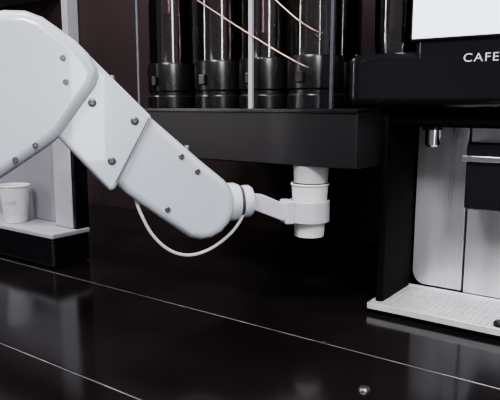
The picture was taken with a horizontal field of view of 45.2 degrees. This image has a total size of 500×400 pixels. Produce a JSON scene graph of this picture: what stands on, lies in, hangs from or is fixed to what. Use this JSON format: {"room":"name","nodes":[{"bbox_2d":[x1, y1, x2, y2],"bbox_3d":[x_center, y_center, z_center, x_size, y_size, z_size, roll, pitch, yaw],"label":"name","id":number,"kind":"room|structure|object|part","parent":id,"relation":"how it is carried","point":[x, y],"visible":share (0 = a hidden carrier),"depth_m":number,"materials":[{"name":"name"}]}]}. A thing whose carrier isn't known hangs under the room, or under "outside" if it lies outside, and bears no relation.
{"room":"robot coffee kiosk","nodes":[
{"label":"robot coffee kiosk","id":0,"kind":"room"},
{"bbox_2d":[0,0,379,244],"bbox_3d":[0.683,-0.576,1.722,7.000,3.300,0.100,6,11,35],"label":"wall","id":1,"kind":"structure","parent":0,"point":[106,28],"depth_m":2.32,"materials":[{"name":"black paint"}]},
{"bbox_2d":[0,0,44,7],"bbox_3d":[-1.261,-1.275,2.838,0.830,0.670,0.205,6,11,35],"label":"upper cabinet","id":2,"kind":"object","parent":1,"relation":"attached to","point":[3,3],"visible":1,"depth_m":2.85,"materials":[{"name":"black"}]},
{"bbox_2d":[61,0,78,43],"bbox_3d":[-0.804,-0.730,2.691,0.040,3.300,0.060,6,11,35],"label":"trim","id":3,"kind":"structure","parent":1,"relation":"attached to","point":[69,11],"depth_m":2.66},
{"bbox_2d":[135,0,335,108],"bbox_3d":[-0.055,-0.489,1.358,0.562,0.558,0.032,6,11,35],"label":"frame","id":4,"kind":"object","parent":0,"point":[250,32],"depth_m":1.32,"materials":[{"name":"silver metal"}]},
{"bbox_3d":[-0.581,1.350,0.266,7.000,0.050,4.400,6,11,35],"label":"floor","id":5,"kind":"structure","parent":0,"visible":0},
{"bbox_2d":[0,203,499,399],"bbox_3d":[-0.265,0.677,1.460,4.400,0.906,1.730,6,11,35],"label":"countertop","id":6,"kind":"structure","parent":5,"relation":"on","point":[262,314],"depth_m":1.22,"materials":[{"name":"metal"}]},
{"bbox_2d":[0,138,89,267],"bbox_3d":[-0.737,-0.079,1.837,0.600,0.479,0.130,6,11,35],"label":"station","id":7,"kind":"object","parent":6,"relation":"on","point":[55,234],"visible":0.63,"depth_m":1.73,"materials":[{"name":"white plastic"}]},
{"bbox_2d":[0,183,29,222],"bbox_3d":[-0.709,0.009,1.812,0.093,0.113,0.093,6,11,35],"label":"paper cup","id":8,"kind":"object","parent":7,"relation":"on","point":[14,197],"visible":1,"depth_m":1.78,"materials":[{"name":"grey paper"}]},
{"bbox_3d":[-0.735,-0.124,1.901,0.480,0.350,0.015,6,11,35],"label":"panel","id":9,"kind":"part","parent":7,"relation":"part of","materials":[{"name":"white plastic"}]},
{"bbox_3d":[-0.523,-0.096,1.727,0.080,0.350,0.050,6,11,35],"label":"post","id":10,"kind":"part","parent":7,"relation":"part of","materials":[{"name":"white plastic"}]},
{"bbox_2d":[0,10,329,256],"bbox_3d":[-0.393,-0.033,1.129,1.178,0.610,0.240,-3,9,-17],"label":"robot arm","id":11,"kind":"object","parent":6,"relation":"on","point":[51,88],"visible":0.96,"depth_m":1.10,"materials":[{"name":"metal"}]},
{"bbox_3d":[0.041,0.016,1.275,0.085,0.063,0.028,-3,9,-17],"label":"gripper arm","id":12,"kind":"part","parent":11,"relation":"part of","materials":[{"name":"plastic"}]},
{"bbox_2d":[291,181,328,237],"bbox_3d":[0.130,0.020,1.307,0.084,0.116,0.084,6,11,35],"label":"paper cup","id":13,"kind":"object","parent":11,"relation":"attached to","point":[305,193],"visible":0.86,"depth_m":1.28,"materials":[{"name":"white paper"}]},
{"bbox_2d":[348,0,499,338],"bbox_3d":[0.583,-0.243,1.273,0.620,0.979,0.459,6,11,35],"label":"coffee machine","id":14,"kind":"object","parent":6,"relation":"on","point":[438,238],"visible":1,"depth_m":1.27,"materials":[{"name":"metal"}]},
{"bbox_2d":[143,108,382,183],"bbox_3d":[0.104,-0.180,1.688,0.775,0.156,0.714,6,11,35],"label":"shelf","id":15,"kind":"object","parent":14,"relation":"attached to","point":[314,141],"visible":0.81,"depth_m":1.28,"materials":[{"name":"black metal"}]},
{"bbox_2d":[147,0,195,107],"bbox_3d":[-0.211,-0.513,1.570,0.128,0.537,0.137,6,11,35],"label":"canister","id":16,"kind":"object","parent":15,"relation":"on","point":[171,73],"visible":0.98,"depth_m":1.55,"materials":[{"name":"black plastic"}]},
{"bbox_3d":[-0.249,-0.307,1.551,0.020,0.025,0.010,6,11,35],"label":"knob","id":17,"kind":"part","parent":16,"relation":"part of","materials":[{"name":"black plastic"}]},
{"bbox_2d":[194,0,241,107],"bbox_3d":[-0.078,-0.498,1.474,0.128,0.537,0.137,6,11,35],"label":"canister","id":18,"kind":"object","parent":15,"relation":"on","point":[218,41],"visible":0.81,"depth_m":1.45,"materials":[{"name":"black plastic"}]},
{"bbox_3d":[-0.115,-0.292,1.456,0.020,0.025,0.010,6,11,35],"label":"knob","id":19,"kind":"part","parent":18,"relation":"part of","materials":[{"name":"black plastic"}]},
{"bbox_2d":[257,0,264,32],"bbox_3d":[-0.018,-0.534,1.700,0.128,0.537,0.137,6,11,35],"label":"canister","id":20,"kind":"object","parent":15,"relation":"on","point":[260,3],"visible":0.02,"depth_m":1.68,"materials":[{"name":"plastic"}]},
{"bbox_2d":[239,0,289,107],"bbox_3d":[0.035,-0.485,1.393,0.128,0.537,0.137,6,11,35],"label":"canister","id":21,"kind":"object","parent":15,"relation":"on","point":[270,66],"visible":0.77,"depth_m":1.37,"materials":[{"name":"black plastic"}]},
{"bbox_3d":[-0.002,-0.279,1.374,0.020,0.025,0.010,6,11,35],"label":"knob","id":22,"kind":"part","parent":21,"relation":"part of","materials":[{"name":"black plastic"}]},
{"bbox_2d":[268,0,274,32],"bbox_3d":[0.104,-0.520,1.613,0.128,0.537,0.137,6,11,35],"label":"canister","id":23,"kind":"object","parent":15,"relation":"on","point":[271,3],"visible":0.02,"depth_m":1.60,"materials":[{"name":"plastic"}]},
{"bbox_3d":[0.132,-0.058,1.298,0.078,0.038,0.078,6,11,35],"label":"dispenser spout","id":24,"kind":"part","parent":15,"relation":"part of","materials":[{"name":"plastic"}]},
{"bbox_2d":[287,0,343,107],"bbox_3d":[0.144,-0.473,1.315,0.128,0.537,0.137,6,11,35],"label":"canister","id":25,"kind":"object","parent":15,"relation":"on","point":[307,87],"visible":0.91,"depth_m":1.29,"materials":[{"name":"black plastic"}]},
{"bbox_3d":[0.107,-0.267,1.296,0.020,0.025,0.010,6,11,35],"label":"knob","id":26,"kind":"part","parent":25,"relation":"part of","materials":[{"name":"black plastic"}]},
{"bbox_2d":[342,0,362,107],"bbox_3d":[0.225,-0.506,1.526,0.128,0.537,0.137,6,11,35],"label":"canister","id":27,"kind":"object","parent":15,"relation":"on","point":[351,34],"visible":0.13,"depth_m":1.50,"materials":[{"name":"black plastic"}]},
{"bbox_2d":[374,0,415,52],"bbox_3d":[0.322,-0.522,1.270,0.109,0.420,0.109,6,11,35],"label":"bean hopper","id":28,"kind":"object","parent":14,"relation":"on","point":[392,32],"visible":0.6,"depth_m":1.26,"materials":[{"name":"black plastic"}]},
{"bbox_2d":[367,283,499,335],"bbox_3d":[0.528,0.239,1.235,0.535,0.021,0.190,6,11,35],"label":"tray","id":29,"kind":"object","parent":14,"relation":"on","point":[476,314],"depth_m":1.30,"materials":[{"name":"metal"}]},
{"bbox_3d":[0.445,0.012,1.397,0.116,0.390,0.017,6,11,35],"label":"splash panel","id":30,"kind":"part","parent":14,"relation":"part of","materials":[{"name":"metal"}]},
{"bbox_3d":[0.505,-0.080,1.196,0.157,0.012,0.025,6,11,35],"label":"spout trim","id":31,"kind":"part","parent":14,"relation":"part of","materials":[{"name":"silver metal"}]},
{"bbox_3d":[0.643,0.035,1.251,0.366,0.390,0.023,6,11,35],"label":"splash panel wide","id":32,"kind":"part","parent":14,"relation":"part of","materials":[{"name":"metal"}]}
]}

